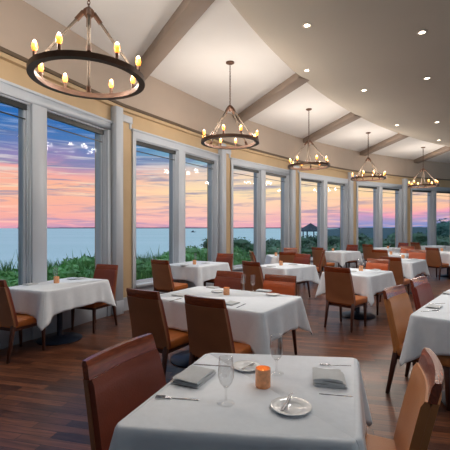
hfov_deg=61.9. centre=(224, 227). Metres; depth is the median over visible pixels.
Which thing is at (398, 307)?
dining chair
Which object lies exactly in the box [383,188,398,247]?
window
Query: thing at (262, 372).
candle holder
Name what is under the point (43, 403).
floor
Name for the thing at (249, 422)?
tablecloth
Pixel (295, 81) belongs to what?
ceiling beam
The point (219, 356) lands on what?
wine glass
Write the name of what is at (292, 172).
column
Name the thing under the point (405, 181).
column
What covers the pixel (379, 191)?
trim
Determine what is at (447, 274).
pedestal table
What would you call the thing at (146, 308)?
dining chair
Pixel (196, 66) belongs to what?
ceiling
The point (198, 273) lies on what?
tablecloth
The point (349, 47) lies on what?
ceiling
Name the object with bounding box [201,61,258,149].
ring chandelier
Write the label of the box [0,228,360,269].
sea
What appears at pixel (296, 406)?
bread plate
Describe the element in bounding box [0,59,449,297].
wall
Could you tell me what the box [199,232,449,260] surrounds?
hedge
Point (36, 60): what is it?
ring chandelier
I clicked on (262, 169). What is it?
trim
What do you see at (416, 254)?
dining chair
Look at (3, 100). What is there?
window
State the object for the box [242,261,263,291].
dining chair
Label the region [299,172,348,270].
trim
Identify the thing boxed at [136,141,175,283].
window
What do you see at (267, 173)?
window
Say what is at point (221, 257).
dining chair
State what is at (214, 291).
bread plate
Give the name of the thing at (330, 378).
folded napkin
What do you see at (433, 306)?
folded napkin
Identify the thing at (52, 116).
window
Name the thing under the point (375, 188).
window
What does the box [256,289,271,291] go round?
folded napkin
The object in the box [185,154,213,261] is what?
window frame
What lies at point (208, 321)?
dining chair
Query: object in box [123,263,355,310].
baseboard
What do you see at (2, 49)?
trim rail
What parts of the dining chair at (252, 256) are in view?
panel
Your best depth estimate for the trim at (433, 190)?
16.72 m
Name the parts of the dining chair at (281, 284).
backrest, leg, rail, leg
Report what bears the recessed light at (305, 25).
in the ceiling at (349, 47)
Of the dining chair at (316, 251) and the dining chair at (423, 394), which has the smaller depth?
the dining chair at (423, 394)
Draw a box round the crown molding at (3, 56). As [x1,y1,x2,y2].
[0,51,449,181]
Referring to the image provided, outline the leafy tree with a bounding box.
[426,218,449,237]
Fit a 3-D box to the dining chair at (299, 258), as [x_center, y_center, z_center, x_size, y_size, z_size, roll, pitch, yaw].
[1.531,1.037,8.111,0.586,0.926,0.464,0,0,-42]
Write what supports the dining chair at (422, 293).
on the floor
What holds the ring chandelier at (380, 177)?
hanging from the ceiling at (196, 66)
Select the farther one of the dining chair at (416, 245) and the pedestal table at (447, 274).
the dining chair at (416, 245)
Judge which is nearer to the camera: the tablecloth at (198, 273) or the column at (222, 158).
the tablecloth at (198, 273)
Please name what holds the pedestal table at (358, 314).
on the floor
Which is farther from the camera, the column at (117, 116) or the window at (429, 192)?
the window at (429, 192)
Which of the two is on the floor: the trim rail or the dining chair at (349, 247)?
the dining chair at (349, 247)
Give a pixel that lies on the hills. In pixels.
(330, 232)
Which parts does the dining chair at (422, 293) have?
panel, rail, backrest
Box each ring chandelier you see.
[26,0,144,99]
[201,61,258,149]
[288,108,330,169]
[351,132,385,180]
[407,147,438,187]
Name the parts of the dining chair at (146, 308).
rail, panel, leg, backrest, seat, seat frame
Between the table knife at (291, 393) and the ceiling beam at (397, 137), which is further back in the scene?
the ceiling beam at (397, 137)
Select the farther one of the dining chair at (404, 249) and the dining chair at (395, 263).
the dining chair at (404, 249)
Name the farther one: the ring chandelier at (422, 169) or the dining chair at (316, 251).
the ring chandelier at (422, 169)
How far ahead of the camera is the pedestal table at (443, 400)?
3.24 m
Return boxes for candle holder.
[54,276,58,282]
[223,287,229,294]
[255,365,270,388]
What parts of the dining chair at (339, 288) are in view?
leg, rail, panel, leg, seat frame, seat, leg, leg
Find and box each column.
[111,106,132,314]
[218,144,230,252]
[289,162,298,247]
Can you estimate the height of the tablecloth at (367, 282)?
0.433 m
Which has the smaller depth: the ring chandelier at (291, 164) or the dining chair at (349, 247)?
the ring chandelier at (291, 164)
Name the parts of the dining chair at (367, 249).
panel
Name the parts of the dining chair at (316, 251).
rail, panel, seat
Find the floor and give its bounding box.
[0,266,449,449]
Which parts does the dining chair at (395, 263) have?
rail, panel, seat, leg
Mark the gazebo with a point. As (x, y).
(310, 227)
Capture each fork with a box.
[155,395,198,400]
[319,363,350,365]
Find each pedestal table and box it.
[36,312,82,345]
[170,350,195,367]
[342,294,375,319]
[437,268,448,277]
[441,390,445,405]
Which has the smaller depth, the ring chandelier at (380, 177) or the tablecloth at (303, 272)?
the tablecloth at (303, 272)
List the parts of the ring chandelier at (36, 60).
bulb, bulb, bulb, bulb, bulb, bulb, bulb, bulb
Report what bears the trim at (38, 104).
attached to the wall at (10, 72)
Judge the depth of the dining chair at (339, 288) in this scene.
5.52 m
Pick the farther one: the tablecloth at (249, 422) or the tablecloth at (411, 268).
the tablecloth at (411, 268)
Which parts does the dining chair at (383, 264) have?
backrest, leg, rail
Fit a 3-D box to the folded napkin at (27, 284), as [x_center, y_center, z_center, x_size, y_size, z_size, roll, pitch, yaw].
[-2.568,0.739,4.952,0.120,0.019,0.168,0,0,24]
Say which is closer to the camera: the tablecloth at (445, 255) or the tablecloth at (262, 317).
the tablecloth at (262, 317)
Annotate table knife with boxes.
[194,364,230,366]
[281,392,292,410]
[319,393,352,396]
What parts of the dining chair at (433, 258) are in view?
rail, panel, seat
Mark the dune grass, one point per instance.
(144, 275)
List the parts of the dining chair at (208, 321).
leg, rail, panel, seat, backrest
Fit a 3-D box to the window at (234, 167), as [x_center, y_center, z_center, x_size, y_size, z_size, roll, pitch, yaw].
[0.553,-0.296,10.366,0.070,2.712,1.199,0,0,41]
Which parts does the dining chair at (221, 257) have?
backrest, rail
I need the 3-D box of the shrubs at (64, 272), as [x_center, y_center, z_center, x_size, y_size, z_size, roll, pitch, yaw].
[-4.452,1.407,9.501,5.928,1.430,23.174,0,0,31]
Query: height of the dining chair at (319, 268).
0.926 m
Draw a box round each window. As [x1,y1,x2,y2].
[0,96,27,284]
[47,112,103,263]
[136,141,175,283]
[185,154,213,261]
[233,166,258,267]
[266,172,285,247]
[301,178,320,258]
[327,182,344,249]
[358,186,376,254]
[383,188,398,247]
[412,190,430,244]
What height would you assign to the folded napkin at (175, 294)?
0.020 m
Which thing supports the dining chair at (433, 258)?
on the floor
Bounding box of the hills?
[327,227,426,238]
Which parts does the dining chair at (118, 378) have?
panel, rail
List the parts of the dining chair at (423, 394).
seat, backrest, panel, rail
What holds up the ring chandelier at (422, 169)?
hanging from the ceiling at (196, 66)
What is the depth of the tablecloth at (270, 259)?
9.84 m
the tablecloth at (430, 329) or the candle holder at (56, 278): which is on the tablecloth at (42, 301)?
the candle holder at (56, 278)
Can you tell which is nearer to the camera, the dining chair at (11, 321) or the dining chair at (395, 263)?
the dining chair at (11, 321)
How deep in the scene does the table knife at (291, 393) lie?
1.58 m
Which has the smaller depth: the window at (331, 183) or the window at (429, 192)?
the window at (331, 183)
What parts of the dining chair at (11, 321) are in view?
rail, panel, leg, backrest, seat, seat frame, leg, leg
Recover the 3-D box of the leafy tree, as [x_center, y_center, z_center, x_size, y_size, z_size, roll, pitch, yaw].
[19.746,1.268,30.854,5.916,4.156,6.250,0,0,-5]
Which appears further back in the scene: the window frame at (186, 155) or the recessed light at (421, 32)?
the window frame at (186, 155)
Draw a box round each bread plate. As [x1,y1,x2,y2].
[211,290,222,292]
[232,360,260,371]
[266,293,279,295]
[270,396,311,415]
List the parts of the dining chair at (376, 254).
rail, panel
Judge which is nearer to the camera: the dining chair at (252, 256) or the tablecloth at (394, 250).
the dining chair at (252, 256)
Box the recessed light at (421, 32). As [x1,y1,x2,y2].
[417,30,426,34]
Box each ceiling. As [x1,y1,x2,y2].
[23,0,449,162]
[229,0,449,146]
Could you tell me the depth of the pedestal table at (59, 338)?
5.00 m
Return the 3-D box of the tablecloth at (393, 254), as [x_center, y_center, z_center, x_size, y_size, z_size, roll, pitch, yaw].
[4.930,0.962,10.800,1.020,0.431,1.184,0,0,44]
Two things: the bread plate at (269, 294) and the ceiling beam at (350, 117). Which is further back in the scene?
the ceiling beam at (350, 117)
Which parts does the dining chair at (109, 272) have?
leg, seat frame, leg, seat, backrest, rail, leg, panel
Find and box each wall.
[0,0,449,178]
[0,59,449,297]
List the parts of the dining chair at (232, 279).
backrest, rail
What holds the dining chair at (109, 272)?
on the floor
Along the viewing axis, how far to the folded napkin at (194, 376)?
1.81 m
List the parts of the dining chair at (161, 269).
rail, panel, seat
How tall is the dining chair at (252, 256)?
0.926 m
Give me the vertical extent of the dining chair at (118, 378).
0.926 m
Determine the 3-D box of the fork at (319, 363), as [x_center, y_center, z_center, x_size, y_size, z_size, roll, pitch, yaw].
[0.600,0.744,2.038,0.167,0.006,0.020,0,0,4]
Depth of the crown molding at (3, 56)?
7.21 m
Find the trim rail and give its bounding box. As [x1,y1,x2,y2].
[0,46,449,180]
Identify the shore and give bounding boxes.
[59,227,358,227]
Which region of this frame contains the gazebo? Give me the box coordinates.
[301,223,316,236]
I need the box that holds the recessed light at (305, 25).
[302,23,311,27]
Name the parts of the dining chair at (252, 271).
rail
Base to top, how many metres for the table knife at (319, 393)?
0.002 m
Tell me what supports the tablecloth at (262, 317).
on the pedestal table at (181, 359)
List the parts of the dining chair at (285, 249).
backrest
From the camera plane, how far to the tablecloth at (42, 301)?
4.65 m
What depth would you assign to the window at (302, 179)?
13.19 m
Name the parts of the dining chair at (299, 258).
backrest, rail, leg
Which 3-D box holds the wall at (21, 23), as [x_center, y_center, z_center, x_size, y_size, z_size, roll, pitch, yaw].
[3.790,-2.585,8.495,7.701,0.770,33.649,0,0,41]
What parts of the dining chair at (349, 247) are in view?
backrest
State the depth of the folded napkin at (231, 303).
3.67 m
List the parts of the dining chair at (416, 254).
backrest, rail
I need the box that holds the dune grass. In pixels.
[0,245,249,279]
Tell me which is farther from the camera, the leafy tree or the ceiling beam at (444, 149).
the leafy tree
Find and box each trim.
[0,78,112,348]
[131,128,219,293]
[230,157,290,282]
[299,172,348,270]
[348,172,355,267]
[356,181,402,266]
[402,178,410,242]
[410,186,449,245]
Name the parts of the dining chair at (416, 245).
panel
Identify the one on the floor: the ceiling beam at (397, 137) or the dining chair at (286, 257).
the dining chair at (286, 257)
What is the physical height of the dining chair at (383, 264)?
0.926 m
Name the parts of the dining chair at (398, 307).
panel, leg, rail, backrest, leg, seat frame, seat, leg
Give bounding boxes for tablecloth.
[9,277,116,330]
[109,353,372,449]
[160,286,311,354]
[170,261,230,285]
[261,263,319,283]
[264,254,278,264]
[315,268,395,305]
[325,250,363,266]
[373,247,400,252]
[388,253,408,258]
[399,289,449,365]
[401,258,429,279]
[421,245,449,250]
[440,251,449,266]
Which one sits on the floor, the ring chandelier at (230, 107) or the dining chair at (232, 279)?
the dining chair at (232, 279)
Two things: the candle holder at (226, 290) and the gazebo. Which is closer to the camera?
the candle holder at (226, 290)
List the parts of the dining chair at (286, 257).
panel, rail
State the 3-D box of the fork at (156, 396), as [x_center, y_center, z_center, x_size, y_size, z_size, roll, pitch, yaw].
[-0.210,0.743,1.640,0.192,0.007,0.024,0,0,8]
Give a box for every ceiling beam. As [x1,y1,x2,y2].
[135,0,214,79]
[236,73,308,122]
[303,112,360,143]
[360,133,409,155]
[414,146,449,162]
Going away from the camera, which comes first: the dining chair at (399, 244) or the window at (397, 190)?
the dining chair at (399, 244)
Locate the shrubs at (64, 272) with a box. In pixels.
[0,245,266,286]
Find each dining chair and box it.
[0,280,44,363]
[71,264,117,333]
[82,333,165,449]
[126,288,188,375]
[151,259,187,292]
[184,295,252,366]
[204,253,232,285]
[214,270,243,289]
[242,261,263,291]
[249,251,256,261]
[263,274,296,354]
[279,252,295,262]
[283,248,297,253]
[293,254,310,296]
[303,249,325,284]
[312,247,334,271]
[324,266,367,332]
[338,244,357,267]
[354,258,388,314]
[362,244,373,268]
[365,347,443,449]
[372,249,388,258]
[379,256,409,301]
[383,284,449,410]
[398,243,408,247]
[400,246,414,252]
[404,249,425,278]
[410,242,420,249]
[410,276,433,365]
[425,247,449,279]
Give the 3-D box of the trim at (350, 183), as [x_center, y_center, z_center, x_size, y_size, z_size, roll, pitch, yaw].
[4.889,-0.300,14.287,0.525,3.600,0.160,0,0,-36]
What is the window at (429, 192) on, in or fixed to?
in the wall at (10, 72)
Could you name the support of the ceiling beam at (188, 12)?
attached to the wall at (21, 23)
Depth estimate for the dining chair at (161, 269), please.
6.76 m
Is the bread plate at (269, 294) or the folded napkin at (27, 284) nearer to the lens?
the bread plate at (269, 294)
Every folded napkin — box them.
[22,283,38,285]
[170,365,215,387]
[171,293,188,296]
[226,301,239,305]
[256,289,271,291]
[312,367,346,388]
[425,304,442,308]
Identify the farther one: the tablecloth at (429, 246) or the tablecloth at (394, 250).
the tablecloth at (429, 246)
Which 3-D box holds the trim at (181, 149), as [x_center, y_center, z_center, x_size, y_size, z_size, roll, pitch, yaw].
[-1.021,-0.168,8.190,0.295,3.335,2.900,0,0,33]
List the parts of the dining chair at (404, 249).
backrest, rail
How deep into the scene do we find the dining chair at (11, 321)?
4.21 m
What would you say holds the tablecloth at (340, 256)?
on the pedestal table
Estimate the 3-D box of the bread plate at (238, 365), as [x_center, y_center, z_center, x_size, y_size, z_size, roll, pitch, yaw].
[0.117,0.741,2.002,0.160,0.014,0.160,0,0,0]
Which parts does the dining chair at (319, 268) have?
panel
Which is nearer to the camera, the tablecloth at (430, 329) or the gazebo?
the tablecloth at (430, 329)
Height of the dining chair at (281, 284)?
0.926 m
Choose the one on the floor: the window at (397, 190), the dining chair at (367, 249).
the dining chair at (367, 249)
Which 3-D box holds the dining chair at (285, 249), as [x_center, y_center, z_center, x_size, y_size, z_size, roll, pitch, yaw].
[1.892,1.037,10.720,0.464,0.926,0.586,0,0,6]
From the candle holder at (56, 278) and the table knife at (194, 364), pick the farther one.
the candle holder at (56, 278)
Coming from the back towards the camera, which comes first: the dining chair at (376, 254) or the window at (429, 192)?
the window at (429, 192)
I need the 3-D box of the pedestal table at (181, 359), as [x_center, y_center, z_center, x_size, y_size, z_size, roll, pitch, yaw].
[0.000,1.131,4.080,1.388,0.738,0.938,0,0,33]

